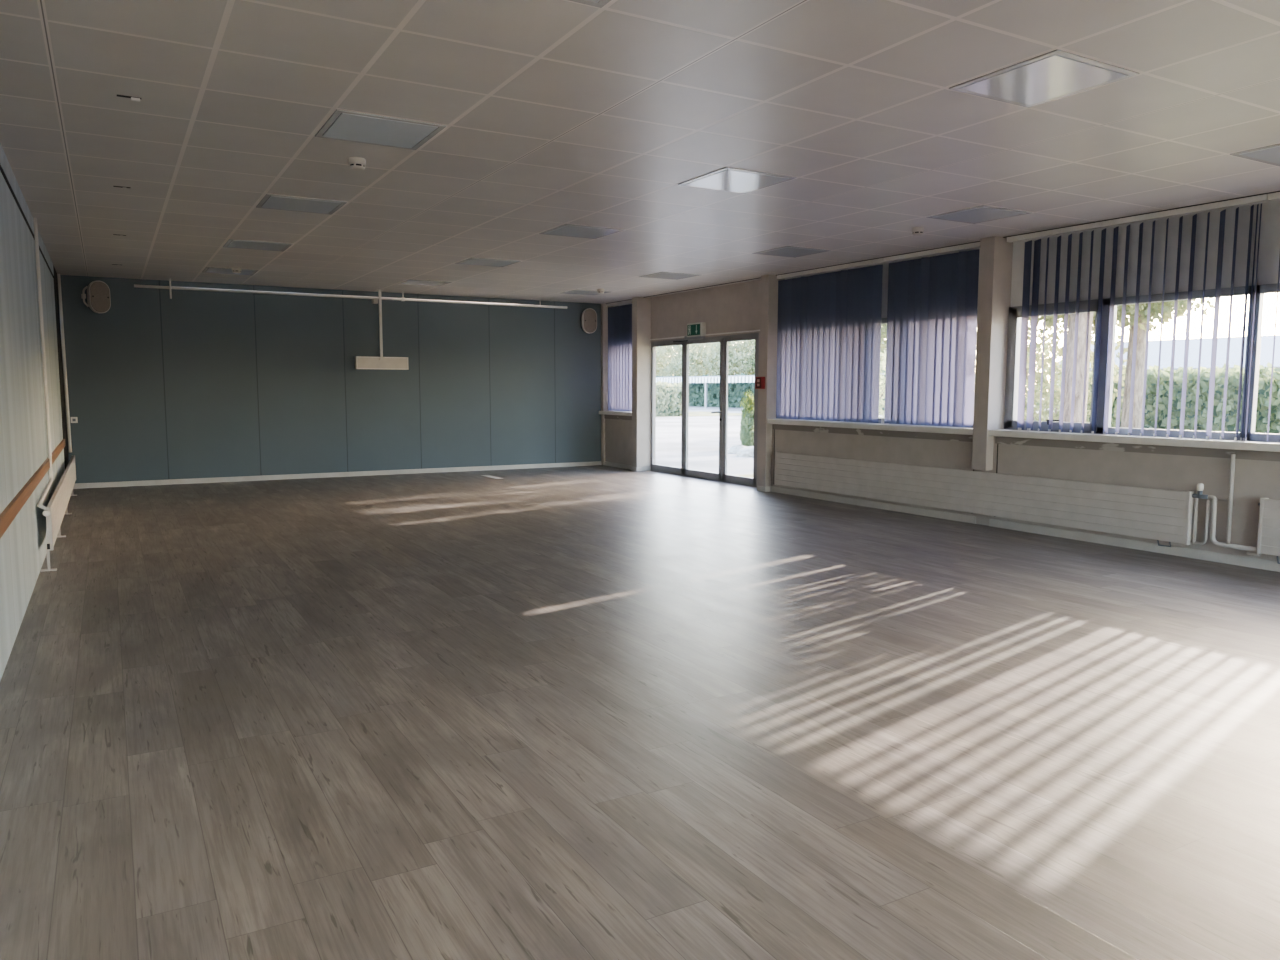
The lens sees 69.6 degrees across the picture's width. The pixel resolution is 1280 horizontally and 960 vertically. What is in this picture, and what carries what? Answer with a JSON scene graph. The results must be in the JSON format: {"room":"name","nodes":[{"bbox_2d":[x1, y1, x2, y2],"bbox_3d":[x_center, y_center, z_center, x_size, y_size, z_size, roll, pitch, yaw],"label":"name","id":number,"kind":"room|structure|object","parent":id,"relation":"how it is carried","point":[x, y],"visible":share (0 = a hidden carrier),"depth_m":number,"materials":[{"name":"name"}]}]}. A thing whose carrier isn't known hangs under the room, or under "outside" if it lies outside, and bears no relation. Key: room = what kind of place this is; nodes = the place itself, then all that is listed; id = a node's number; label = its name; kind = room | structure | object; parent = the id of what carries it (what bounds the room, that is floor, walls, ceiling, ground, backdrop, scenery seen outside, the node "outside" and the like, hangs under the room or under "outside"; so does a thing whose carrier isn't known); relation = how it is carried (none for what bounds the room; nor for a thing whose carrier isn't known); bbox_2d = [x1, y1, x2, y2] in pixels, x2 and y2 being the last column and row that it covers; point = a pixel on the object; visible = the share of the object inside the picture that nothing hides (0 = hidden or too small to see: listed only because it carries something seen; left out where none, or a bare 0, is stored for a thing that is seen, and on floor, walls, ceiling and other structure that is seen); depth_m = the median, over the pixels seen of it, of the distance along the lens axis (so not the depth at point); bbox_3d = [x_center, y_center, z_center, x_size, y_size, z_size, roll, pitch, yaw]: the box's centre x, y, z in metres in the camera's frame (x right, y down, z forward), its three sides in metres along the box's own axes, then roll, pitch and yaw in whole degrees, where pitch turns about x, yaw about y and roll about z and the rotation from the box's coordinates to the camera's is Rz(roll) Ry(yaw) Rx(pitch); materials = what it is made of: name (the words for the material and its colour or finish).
{"room":"community hall","nodes":[
{"label":"community hall","id":0,"kind":"room"},
{"bbox_2d":[0,171,64,680],"bbox_3d":[-2.862,-0.438,3.808,0.140,2.836,19.500,-3,7,-30],"label":"wall","id":1,"kind":"structure","parent":0,"point":[23,434],"depth_m":6.12,"materials":[{"name":"paint"}]},
{"bbox_2d":[0,143,53,275],"bbox_3d":[-2.495,-1.732,3.193,0.008,0.136,18.300,-3,7,-30],"label":"trim","id":2,"kind":"structure","parent":1,"relation":"attached to","point":[4,163],"depth_m":6.83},
{"bbox_2d":[0,165,53,277],"bbox_3d":[-2.497,-1.648,3.201,0.004,0.032,18.300,-3,7,-30],"label":"trim","id":3,"kind":"structure","parent":1,"relation":"attached to","point":[1,169],"depth_m":6.88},
{"bbox_2d":[0,439,65,538],"bbox_3d":[-2.506,0.336,3.425,0.022,0.085,18.350,-3,7,-30],"label":"wall rail","id":4,"kind":"object","parent":1,"relation":"attached to","point":[10,512],"visible":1,"depth_m":5.75,"materials":[{"name":"brown wood"}]},
{"bbox_2d":[33,217,52,509],"bbox_3d":[-4.821,-1.034,7.388,0.062,2.366,1.797,-3,7,-30],"label":"pipe","id":5,"kind":"object","parent":1,"relation":"attached to","point":[46,490],"visible":1,"depth_m":8.11,"materials":[{"name":"metal"}]},
{"bbox_2d":[53,265,68,468],"bbox_3d":[-7.387,-1.242,11.761,0.006,2.836,1.130,-3,7,-30],"label":"trim","id":6,"kind":"structure","parent":1,"relation":"attached to","point":[61,375],"depth_m":11.63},
{"bbox_2d":[57,274,71,451],"bbox_3d":[-7.588,-1.530,12.132,0.053,2.334,0.038,-3,7,-30],"label":"pipe","id":7,"kind":"object","parent":1,"relation":"attached to","point":[58,275],"visible":0.95,"depth_m":12.12,"materials":[{"name":"metal"}]},
{"bbox_2d":[60,275,600,482],"bbox_3d":[-4.093,-1.497,14.381,8.545,2.836,0.140,-3,7,-30],"label":"wall","id":8,"kind":"structure","parent":0,"point":[191,384],"depth_m":13.84,"materials":[{"name":"paint"}]},
{"bbox_2d":[70,417,77,422],"bbox_3d":[-7.588,-0.805,12.336,0.080,0.080,0.014,-3,7,-30],"label":"wall socket","id":9,"kind":"object","parent":8,"relation":"attached to","point":[73,419],"visible":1,"depth_m":12.33,"materials":[{"name":"white paint"}]},
{"bbox_2d":[81,281,110,312],"bbox_3d":[-7.219,-2.427,12.202,0.153,0.426,0.318,4,7,32],"label":"wall speaker","id":10,"kind":"object","parent":8,"relation":"attached to","point":[98,292],"visible":1,"depth_m":12.16,"materials":[{"name":"white plastic"}]},
{"bbox_2d":[90,281,109,311],"bbox_3d":[-7.149,-2.425,12.188,0.011,0.408,0.248,4,7,32],"label":"grille","id":11,"kind":"object","parent":10,"relation":"attached to","point":[99,290],"depth_m":12.18,"materials":[{"name":"plastic"}]},
{"bbox_2d":[73,461,601,488],"bbox_3d":[-4.164,-0.108,14.389,8.095,0.070,0.018,-3,7,-30],"label":"baseboard","id":12,"kind":"structure","parent":8,"relation":"attached to","point":[524,466],"depth_m":13.97,"materials":[{"name":"wood"}]},
{"bbox_2d":[582,308,596,332],"bbox_3d":[-0.891,-2.752,15.928,0.266,0.426,0.153,-3,7,-30],"label":"wall speaker","id":13,"kind":"object","parent":8,"relation":"attached to","point":[589,316],"visible":1,"depth_m":15.86,"materials":[{"name":"white plastic"}]},
{"bbox_2d":[601,303,612,464],"bbox_3d":[-0.500,-1.682,16.311,0.384,2.836,0.090,-3,7,-30],"label":"trim","id":14,"kind":"structure","parent":8,"relation":"attached to","point":[604,308],"depth_m":16.18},
{"bbox_2d":[605,419,631,464],"bbox_3d":[-0.211,-1.633,15.826,0.370,2.836,1.225,-3,7,-30],"label":"wall","id":15,"kind":"structure","parent":0,"point":[618,433],"depth_m":15.86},
{"bbox_2d":[599,411,631,415],"bbox_3d":[-0.303,-1.147,15.821,0.280,0.060,1.221,-3,7,-30],"label":"sill","id":16,"kind":"structure","parent":15,"relation":"attached to","point":[623,413],"depth_m":15.81,"materials":[{"name":"white paint"}]},
{"bbox_2d":[604,461,631,469],"bbox_3d":[-0.364,-0.251,15.876,0.018,0.075,1.225,-3,7,-30],"label":"baseboard","id":17,"kind":"structure","parent":15,"relation":"attached to","point":[612,464],"depth_m":15.90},
{"bbox_2d":[604,415,631,419],"bbox_3d":[-0.361,-1.077,15.795,0.015,0.075,1.165,-3,7,-30],"label":"trim","id":18,"kind":"structure","parent":15,"relation":"attached to","point":[620,417],"depth_m":15.79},
{"bbox_2d":[606,191,1279,303],"bbox_3d":[4.096,-2.261,7.976,0.015,0.006,18.850,-3,7,-30],"label":"trim","id":19,"kind":"structure","parent":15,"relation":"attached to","point":[1275,191],"depth_m":8.69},
{"bbox_2d":[0,465,1279,959],"bbox_3d":[0.788,0.802,6.049,8.495,0.060,19.700,-3,7,-30],"label":"floor","id":20,"kind":"structure","parent":0,"point":[596,712],"depth_m":3.61,"materials":[{"name":"laminate"}]},
{"bbox_2d":[41,455,76,571],"bbox_3d":[-5.889,0.182,9.392,0.100,0.479,6.082,-3,7,-30],"label":"radiator","id":21,"kind":"object","parent":20,"relation":"on","point":[54,514],"visible":0.99,"depth_m":7.93,"materials":[{"name":"white metal"}]},
{"bbox_2d":[482,475,502,478],"bbox_3d":[-2.284,-0.050,14.190,0.120,0.002,0.650,-3,7,-30],"label":"tape","id":22,"kind":"object","parent":20,"relation":"on","point":[490,476],"visible":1,"depth_m":14.08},
{"bbox_2d":[0,0,1279,303],"bbox_3d":[0.743,-2.087,5.730,8.375,0.080,19.700,-3,7,-30],"label":"ceiling","id":23,"kind":"structure","parent":0,"point":[555,113],"depth_m":5.21,"materials":[{"name":"tile"}]},
{"bbox_2d":[117,95,140,101],"bbox_3d":[-2.600,-1.942,4.683,0.110,0.016,0.028,-3,7,-30],"label":"ceiling slot","id":24,"kind":"object","parent":23,"relation":"attached to","point":[137,99],"visible":1,"depth_m":4.68,"materials":[{"name":"white paint"}]},
{"bbox_2d":[202,267,258,274],"bbox_3d":[-5.213,-2.653,11.698,0.600,0.008,0.600,-3,7,-30],"label":"recessed light","id":25,"kind":"object","parent":23,"relation":"in","point":[207,269],"visible":0.96,"depth_m":11.68,"materials":[{"name":"plastic"}]},
{"bbox_2d":[232,267,240,272],"bbox_3d":[-4.979,-2.588,11.355,0.110,0.066,0.110,-3,7,-30],"label":"smoke detector","id":26,"kind":"object","parent":23,"relation":"attached to","point":[234,269],"visible":1,"depth_m":11.32,"materials":[{"name":"white plastic"}]},
{"bbox_2d":[223,239,292,251],"bbox_3d":[-3.975,-2.437,9.562,0.600,0.008,0.600,-3,7,-30],"label":"recessed light","id":27,"kind":"object","parent":23,"relation":"in","point":[231,243],"visible":1,"depth_m":9.53,"materials":[{"name":"plastic"}]},
{"bbox_2d":[256,194,346,214],"bbox_3d":[-2.737,-2.220,7.426,0.600,0.008,0.600,-3,7,-30],"label":"recessed light","id":28,"kind":"object","parent":23,"relation":"in","point":[270,201],"visible":1,"depth_m":7.39,"materials":[{"name":"plastic"}]},
{"bbox_2d":[134,278,566,308],"bbox_3d":[-4.008,-2.741,13.933,6.410,0.270,0.100,-3,7,-30],"label":"rail","id":29,"kind":"object","parent":23,"relation":"hanging from","point":[374,299],"visible":1,"depth_m":13.66,"materials":[{"name":"metal"}]},
{"bbox_2d":[348,157,365,170],"bbox_3d":[-1.828,-2.041,5.945,0.110,0.066,0.110,-3,7,-30],"label":"smoke detector","id":30,"kind":"object","parent":23,"relation":"attached to","point":[355,163],"visible":1,"depth_m":5.91,"materials":[{"name":"white plastic"}]},
{"bbox_2d":[315,109,446,149],"bbox_3d":[-1.498,-2.004,5.289,0.600,0.008,0.600,-3,7,-30],"label":"recessed light","id":31,"kind":"object","parent":23,"relation":"in","point":[344,125],"visible":1,"depth_m":5.26,"materials":[{"name":"plastic"}]},
{"bbox_2d":[355,289,408,369],"bbox_3d":[-3.931,-2.280,13.965,0.786,1.195,0.123,-3,7,-30],"label":"projector","id":32,"kind":"object","parent":23,"relation":"hanging from","point":[361,362],"visible":1,"depth_m":13.95,"materials":[{"name":"white paint"}]},
{"bbox_2d":[398,279,451,285],"bbox_3d":[-3.029,-2.773,12.952,0.600,0.008,0.600,-3,7,-30],"label":"recessed light","id":33,"kind":"object","parent":23,"relation":"in","point":[410,281],"visible":1,"depth_m":12.86,"materials":[{"name":"plastic"}]},
{"bbox_2d":[455,257,520,266],"bbox_3d":[-1.791,-2.557,10.816,0.600,0.008,0.600,-3,7,-30],"label":"recessed light","id":34,"kind":"object","parent":23,"relation":"in","point":[473,260],"visible":1,"depth_m":10.79,"materials":[{"name":"plastic"}]},
{"bbox_2d":[539,224,623,238],"bbox_3d":[-0.553,-2.341,8.679,0.600,0.008,0.600,-3,7,-30],"label":"recessed light","id":35,"kind":"object","parent":23,"relation":"in","point":[569,230],"visible":1,"depth_m":8.64,"materials":[{"name":"plastic"}]},
{"bbox_2d":[561,290,608,294],"bbox_3d":[-0.845,-2.894,14.206,0.600,0.008,0.600,-3,7,-30],"label":"recessed light","id":36,"kind":"object","parent":23,"relation":"in","point":[579,292],"visible":0.99,"depth_m":14.16,"materials":[{"name":"plastic"}]},
{"bbox_2d":[569,0,610,7],"bbox_3d":[-0.260,-1.788,3.153,0.600,0.008,0.600,-3,7,-30],"label":"recessed light","id":37,"kind":"object","parent":23,"relation":"in","point":[597,3],"visible":1,"depth_m":3.51,"materials":[{"name":"plastic"}]},
{"bbox_2d":[607,300,631,411],"bbox_3d":[-0.280,-2.108,15.694,0.065,1.863,1.120,-3,7,-30],"label":"vertical blind","id":38,"kind":"object","parent":23,"relation":"hanging from","point":[619,317],"visible":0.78,"depth_m":15.79,"materials":[{"name":"fabric"}]},
{"bbox_2d":[639,272,699,279],"bbox_3d":[0.393,-2.678,12.069,0.600,0.008,0.600,-3,7,-30],"label":"recessed light","id":39,"kind":"object","parent":23,"relation":"in","point":[662,275],"visible":1,"depth_m":12.00,"materials":[{"name":"plastic"}]},
{"bbox_2d":[644,273,696,278],"bbox_3d":[0.393,-2.677,12.069,0.526,0.006,0.526,-3,7,-30],"label":"diffuser","id":40,"kind":"object","parent":39,"relation":"attached to","point":[655,275],"depth_m":12.00,"materials":[{"name":"plastic"}]},
{"bbox_2d":[678,167,796,193],"bbox_3d":[0.686,-2.125,6.543,0.600,0.008,0.600,-3,7,-30],"label":"recessed light","id":41,"kind":"object","parent":23,"relation":"in","point":[729,179],"visible":1,"depth_m":6.50,"materials":[{"name":"plastic"}]},
{"bbox_2d":[752,246,830,257],"bbox_3d":[1.631,-2.461,9.933,0.600,0.008,0.600,-3,7,-30],"label":"recessed light","id":42,"kind":"object","parent":23,"relation":"in","point":[786,251],"visible":1,"depth_m":9.87,"materials":[{"name":"plastic"}]},
{"bbox_2d":[912,227,923,235],"bbox_3d":[2.552,-2.281,8.450,0.110,0.066,0.110,-3,7,-30],"label":"smoke detector","id":43,"kind":"object","parent":23,"relation":"attached to","point":[916,231],"visible":1,"depth_m":8.41,"materials":[{"name":"white plastic"}]},
{"bbox_2d":[926,205,1031,223],"bbox_3d":[2.870,-2.245,7.796,0.600,0.008,0.600,-3,7,-30],"label":"recessed light","id":44,"kind":"object","parent":23,"relation":"in","point":[983,213],"visible":1,"depth_m":7.75,"materials":[{"name":"plastic"}]},
{"bbox_2d":[949,49,1139,107],"bbox_3d":[1.924,-1.908,4.406,0.600,0.008,0.600,-3,7,-30],"label":"recessed light","id":45,"kind":"object","parent":23,"relation":"in","point":[1056,74],"visible":1,"depth_m":4.37,"materials":[{"name":"plastic"}]},
{"bbox_2d":[1230,144,1279,166],"bbox_3d":[4.108,-2.029,5.660,0.600,0.008,0.600,-3,7,-30],"label":"recessed light","id":46,"kind":"object","parent":23,"relation":"in","point":[1268,154],"visible":1,"depth_m":5.75,"materials":[{"name":"plastic"}]},
{"bbox_2d":[1239,146,1279,163],"bbox_3d":[4.108,-2.028,5.660,0.526,0.006,0.526,-3,7,-30],"label":"diffuser","id":47,"kind":"object","parent":46,"relation":"attached to","point":[1271,155],"depth_m":5.77,"materials":[{"name":"plastic"}]},
{"bbox_2d":[632,297,655,466],"bbox_3d":[0.064,-1.568,15.182,0.360,2.836,0.170,-3,7,-30],"label":"pillar","id":48,"kind":"structure","parent":0,"point":[641,306],"depth_m":15.09,"materials":[{"name":"paint"}]},
{"bbox_2d":[631,466,650,470],"bbox_3d":[0.019,-0.189,15.295,0.278,0.070,0.186,-3,7,-30],"label":"baseboard","id":49,"kind":"structure","parent":48,"relation":"attached to","point":[632,468],"depth_m":15.22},
{"bbox_2d":[651,280,760,485],"bbox_3d":[1.063,-1.426,13.783,0.175,2.836,3.265,-3,7,-30],"label":"wall","id":50,"kind":"structure","parent":0,"point":[733,307],"depth_m":13.50,"materials":[{"name":"paint"}]},
{"bbox_2d":[687,322,705,336],"bbox_3d":[0.845,-2.256,13.825,0.090,0.200,0.400,-3,7,-30],"label":"exit sign","id":51,"kind":"object","parent":50,"relation":"attached to","point":[693,329],"visible":1,"depth_m":13.74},
{"bbox_2d":[651,333,758,486],"bbox_3d":[0.877,-1.105,13.969,0.142,2.160,3.015,-3,7,-30],"label":"door","id":52,"kind":"structure","parent":50,"relation":"attached to","point":[722,476],"depth_m":13.56,"materials":[{"name":"grey metal"}]},
{"bbox_2d":[650,330,759,339],"bbox_3d":[0.989,-2.155,13.666,0.020,0.020,3.265,-3,7,-30],"label":"door frame","id":53,"kind":"structure","parent":50,"relation":"attached to","point":[749,330],"depth_m":13.43,"materials":[{"name":"grey paint"}]},
{"bbox_2d":[758,275,784,486],"bbox_3d":[1.779,-1.268,12.224,0.360,2.836,0.165,-3,7,-30],"label":"pillar","id":54,"kind":"structure","parent":0,"point":[769,283],"depth_m":12.10,"materials":[{"name":"paint"}]},
{"bbox_2d":[755,377,764,388],"bbox_3d":[1.584,-1.283,12.149,0.051,0.160,0.153,-3,7,-30],"label":"fire alarm","id":55,"kind":"object","parent":54,"relation":"attached to","point":[759,381],"visible":1,"depth_m":12.11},
{"bbox_2d":[757,486,770,491],"bbox_3d":[1.733,0.110,12.337,0.278,0.070,0.181,-3,7,-30],"label":"baseboard","id":56,"kind":"structure","parent":54,"relation":"attached to","point":[759,488],"depth_m":12.23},
{"bbox_2d":[785,248,979,317],"bbox_3d":[2.804,-2.198,10.685,0.165,0.676,3.350,-3,7,-30],"label":"wall panel","id":57,"kind":"object","parent":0,"point":[885,265],"visible":0.07,"depth_m":10.52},
{"bbox_2d":[972,236,1021,525],"bbox_3d":[3.576,-0.964,9.212,0.450,2.836,0.175,-3,7,-30],"label":"pillar","id":58,"kind":"structure","parent":0,"point":[996,254],"depth_m":9.06,"materials":[{"name":"paint"}]},
{"bbox_2d":[771,424,1279,561],"bbox_3d":[3.620,-0.017,9.328,0.350,0.930,6.885,-3,7,-30],"label":"wall","id":59,"kind":"structure","parent":0,"point":[1254,480],"depth_m":8.17,"materials":[{"name":"paint"}]},
{"bbox_2d":[768,419,972,434],"bbox_3d":[2.638,-0.633,10.747,0.280,0.060,3.346,-3,7,-30],"label":"sill","id":60,"kind":"structure","parent":59,"relation":"attached to","point":[876,426],"depth_m":10.39,"materials":[{"name":"white paint"}]},
{"bbox_2d":[773,424,972,441],"bbox_3d":[2.580,-0.563,10.720,0.015,0.075,3.290,-3,7,-30],"label":"trim","id":61,"kind":"structure","parent":59,"relation":"attached to","point":[888,433],"depth_m":10.46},
{"bbox_2d":[771,486,975,523],"bbox_3d":[2.577,0.263,10.802,0.018,0.075,3.350,-3,7,-30],"label":"baseboard","id":62,"kind":"structure","parent":59,"relation":"attached to","point":[879,505],"depth_m":10.50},
{"bbox_2d":[773,429,973,483],"bbox_3d":[2.583,-0.173,10.761,0.006,0.750,3.250,-3,7,-30],"label":"wall","id":63,"kind":"structure","parent":59,"relation":"attached to","point":[774,429],"depth_m":12.14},
{"bbox_2d":[796,310,977,427],"bbox_3d":[2.735,-1.268,10.739,0.060,1.205,3.340,-3,7,-30],"label":"window","id":64,"kind":"structure","parent":59,"relation":"in","point":[883,320],"depth_m":10.53,"materials":[{"name":"grey metal"}]},
{"bbox_2d":[776,258,885,422],"bbox_3d":[2.277,-1.662,11.288,0.082,1.863,1.952,-3,7,-30],"label":"vertical blind","id":65,"kind":"object","parent":64,"relation":"attached to","point":[829,326],"visible":1,"depth_m":11.20,"materials":[{"name":"blue fabric"}]},
{"bbox_2d":[884,242,979,427],"bbox_3d":[3.123,-1.514,9.828,0.082,1.863,1.425,-3,7,-30],"label":"vertical blind","id":66,"kind":"object","parent":64,"relation":"attached to","point":[932,305],"visible":0.88,"depth_m":9.82,"materials":[{"name":"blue fabric"}]},
{"bbox_2d":[775,451,1207,546],"bbox_3d":[3.158,0.073,9.671,0.089,0.556,5.442,-3,7,-30],"label":"radiator","id":67,"kind":"object","parent":59,"relation":"attached to","point":[1149,513],"visible":1,"depth_m":8.88,"materials":[{"name":"white metal"}]},
{"bbox_2d":[1192,498,1197,542],"bbox_3d":[4.473,0.327,7.412,0.024,0.370,0.024,-3,7,-30],"label":"pipe","id":68,"kind":"object","parent":67,"relation":"attached to","point":[1196,499],"visible":1,"depth_m":7.41,"materials":[{"name":"white metal"}]},
{"bbox_2d":[1190,500,1209,544],"bbox_3d":[4.490,0.338,7.384,0.022,0.366,0.136,-3,7,-30],"label":"pipe","id":69,"kind":"object","parent":67,"relation":"attached to","point":[1207,501],"visible":1,"depth_m":7.33,"materials":[{"name":"white metal"}]},
{"bbox_2d":[989,519,1279,571],"bbox_3d":[4.340,0.571,7.760,0.018,0.075,3.360,-3,7,-30],"label":"baseboard","id":70,"kind":"structure","parent":59,"relation":"attached to","point":[1270,565],"depth_m":7.83,"materials":[{"name":"wood"}]},
{"bbox_2d":[989,429,1279,451],"bbox_3d":[4.402,-0.326,7.705,0.280,0.060,3.356,-3,7,-30],"label":"sill","id":71,"kind":"structure","parent":59,"relation":"attached to","point":[1110,438],"depth_m":7.71,"materials":[{"name":"white paint"}]},
{"bbox_2d":[995,436,1279,461],"bbox_3d":[4.343,-0.255,7.678,0.015,0.075,3.300,-3,7,-30],"label":"trim","id":72,"kind":"structure","parent":59,"relation":"attached to","point":[1139,448],"depth_m":7.78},
{"bbox_2d":[1004,283,1279,441],"bbox_3d":[4.471,-0.959,7.686,0.119,1.205,3.350,-3,7,-30],"label":"window","id":73,"kind":"structure","parent":59,"relation":"in","point":[1015,313],"depth_m":8.19,"materials":[{"name":"grey metal"}]},
{"bbox_2d":[1007,194,1269,441],"bbox_3d":[4.163,-1.327,8.034,0.117,1.873,2.320,-3,7,-30],"label":"vertical blind","id":74,"kind":"object","parent":73,"relation":"attached to","point":[1260,198],"visible":0.93,"depth_m":7.96,"materials":[{"name":"fabric"}]},
{"bbox_2d":[1267,192,1279,441],"bbox_3d":[4.995,-1.187,6.598,0.117,1.863,0.990,-3,7,-30],"label":"vertical blind","id":75,"kind":"object","parent":73,"relation":"attached to","point":[1272,196],"visible":1,"depth_m":6.91,"materials":[{"name":"fabric"}]},
{"bbox_2d":[1226,454,1235,543],"bbox_3d":[4.608,0.154,7.180,0.030,0.710,0.035,-3,7,-30],"label":"pipe","id":76,"kind":"object","parent":59,"relation":"attached to","point":[1232,463],"visible":1,"depth_m":7.17,"materials":[{"name":"white metal"}]},
{"bbox_2d":[1257,498,1279,563],"bbox_3d":[5.520,0.518,5.600,0.089,0.490,3.272,-3,7,-30],"label":"radiator","id":77,"kind":"object","parent":59,"relation":"attached to","point":[1268,542],"visible":1,"depth_m":6.90,"materials":[{"name":"white metal"}]},
{"bbox_2d":[1208,495,1256,551],"bbox_3d":[4.621,0.335,7.156,0.044,0.399,0.400,-3,7,-30],"label":"pipe","id":78,"kind":"object","parent":77,"relation":"attached to","point":[1211,497],"visible":1,"depth_m":7.26,"materials":[{"name":"white metal"}]},
{"bbox_2d":[1247,551,1260,555],"bbox_3d":[4.697,0.565,7.044,0.024,0.024,0.090,-3,7,-30],"label":"pipe","id":79,"kind":"object","parent":77,"relation":"attached to","point":[1248,553],"visible":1,"depth_m":7.04,"materials":[{"name":"white metal"}]},
{"bbox_2d":[1010,200,1279,306],"bbox_3d":[4.568,-1.890,7.643,0.165,0.676,3.360,-3,7,-30],"label":"wall panel","id":80,"kind":"object","parent":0,"point":[1269,244],"visible":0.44,"depth_m":7.76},
{"label":"outside","id":81,"kind":"structure","parent":0,"visible":0},
{"bbox_2d":[656,399,1058,474],"bbox_3d":[39.102,-6.386,80.030,132.050,0.100,220.000,-3,7,-30],"label":"ground","id":82,"kind":"structure","parent":81,"point":[703,431],"depth_m":25.41,"materials":[{"name":"concrete"}]},
{"bbox_2d":[656,344,710,376],"bbox_3d":[4.061,-11.552,87.108,8.702,8.659,12.978,-3,7,-30],"label":"tree","id":83,"kind":"object","parent":82,"relation":"on","point":[660,351],"visible":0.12,"depth_m":84.33,"materials":[{"name":"green plant"}]},
{"bbox_2d":[656,411,752,477],"bbox_3d":[11.916,-0.255,17.469,20.543,0.020,79.669,-3,6,-25],"label":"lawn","id":84,"kind":"structure","parent":82,"relation":"on","point":[699,413],"depth_m":50.83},
{"bbox_2d":[656,381,681,415],"bbox_3d":[-0.184,-4.344,49.303,3.467,2.026,5.314,-3,7,-30],"label":"hedge","id":85,"kind":"object","parent":84,"relation":"on","point":[668,396],"visible":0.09,"depth_m":47.57,"materials":[{"name":"green plant"}]},
{"bbox_2d":[973,318,1127,426],"bbox_3d":[7.561,-1.731,17.201,3.030,3.100,3.031,-3,7,-30],"label":"tree","id":86,"kind":"object","parent":84,"relation":"on","point":[1045,404],"visible":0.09,"depth_m":16.66,"materials":[{"name":"green plant"}]},
{"bbox_2d":[881,293,1275,422],"bbox_3d":[6.597,-3.587,13.073,7.250,7.510,6.925,-2,6,-17],"label":"tree","id":87,"kind":"object","parent":84,"relation":"on","point":[1155,309],"visible":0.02,"depth_m":11.96,"materials":[{"name":"green plant"}]},
{"bbox_2d":[1029,304,1166,427],"bbox_3d":[7.414,-3.227,14.585,3.774,6.512,7.436,0,6,2],"label":"tree","id":88,"kind":"object","parent":84,"relation":"on","point":[1141,334],"visible":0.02,"depth_m":13.46,"materials":[{"name":"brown plant"}]},
{"bbox_2d":[1086,362,1279,433],"bbox_3d":[12.173,-0.970,15.082,1.597,2.069,10.561,-3,7,-30],"label":"hedge","id":89,"kind":"object","parent":84,"relation":"on","point":[1264,381],"visible":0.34,"depth_m":17.06,"materials":[{"name":"green plant"}]},
{"bbox_2d":[662,340,754,375],"bbox_3d":[6.822,-10.650,79.527,8.717,8.349,12.497,-5,8,-43],"label":"tree","id":90,"kind":"object","parent":82,"relation":"on","point":[712,354],"visible":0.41,"depth_m":77.46,"materials":[{"name":"green plant"}]},
{"bbox_2d":[715,340,754,375],"bbox_3d":[11.206,-10.034,76.143,9.288,7.838,12.268,-1,6,-7],"label":"tree","id":91,"kind":"object","parent":82,"relation":"on","point":[745,355],"visible":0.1,"depth_m":74.90,"materials":[{"name":"green plant"}]},
{"bbox_2d":[727,445,746,452],"bbox_3d":[2.279,-0.717,21.018,0.582,0.186,0.482,-3,7,-30],"label":"rock","id":92,"kind":"object","parent":82,"relation":"on","point":[733,449],"visible":0.53,"depth_m":20.88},
{"bbox_2d":[737,446,753,456],"bbox_3d":[2.437,-0.629,20.024,0.689,0.217,0.578,-3,7,-30],"label":"rock","id":93,"kind":"object","parent":82,"relation":"on","point":[746,451],"visible":0.57,"depth_m":19.81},
{"bbox_2d":[739,392,753,446],"bbox_3d":[2.512,-1.325,21.253,0.423,1.534,0.423,-1,6,-11],"label":"columnar shrub","id":94,"kind":"object","parent":82,"relation":"on","point":[746,434],"visible":0.88,"depth_m":21.13,"materials":[{"name":"green plant"}]},
{"bbox_2d":[743,340,754,373],"bbox_3d":[13.375,-10.222,70.675,9.109,9.322,12.355,-1,6,-15],"label":"tree","id":95,"kind":"object","parent":82,"relation":"on","point":[753,355],"visible":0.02,"depth_m":73.09,"materials":[{"name":"green plant"}]},
{"bbox_2d":[656,373,884,407],"bbox_3d":[-2.485,-7.965,82.545,1.650,2.360,66.160,-3,7,-30],"label":"carport","id":96,"kind":"object","parent":82,"relation":"on","point":[749,378],"visible":0.17,"depth_m":68.16,"materials":[{"name":"grey metal"}]},
{"bbox_2d":[656,370,885,412],"bbox_3d":[-0.535,-8.193,84.602,2.523,2.933,68.646,-3,7,-30],"label":"hedge","id":97,"kind":"object","parent":82,"relation":"on","point":[736,391],"visible":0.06,"depth_m":71.82,"materials":[{"name":"green plant"}]},
{"bbox_2d":[879,350,885,417],"bbox_3d":[7.006,-2.745,28.703,4.378,2.734,4.416,-3,7,-30],"label":"bush","id":98,"kind":"object","parent":82,"relation":"on","point":[883,362],"visible":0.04,"depth_m":27.84,"materials":[{"name":"green plant"}]},
{"bbox_2d":[880,328,886,372],"bbox_3d":[16.415,-8.788,63.089,8.982,7.994,12.446,-1,6,-10],"label":"tree","id":99,"kind":"object","parent":82,"relation":"on","point":[883,343],"visible":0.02,"depth_m":60.21,"materials":[{"name":"green plant"}]},
{"bbox_2d":[973,342,1091,420],"bbox_3d":[8.390,-1.778,20.232,3.363,2.533,3.496,-3,7,-30],"label":"bush","id":100,"kind":"object","parent":82,"relation":"on","point":[1045,346],"visible":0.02,"depth_m":19.61,"materials":[{"name":"green plant"}]},
{"bbox_2d":[1049,335,1279,390],"bbox_3d":[41.659,-7.787,67.448,12.000,5.200,19.000,-3,7,-30],"label":"house","id":101,"kind":"structure","parent":82,"relation":"on","point":[1266,352],"depth_m":64.66,"materials":[{"name":"white"}]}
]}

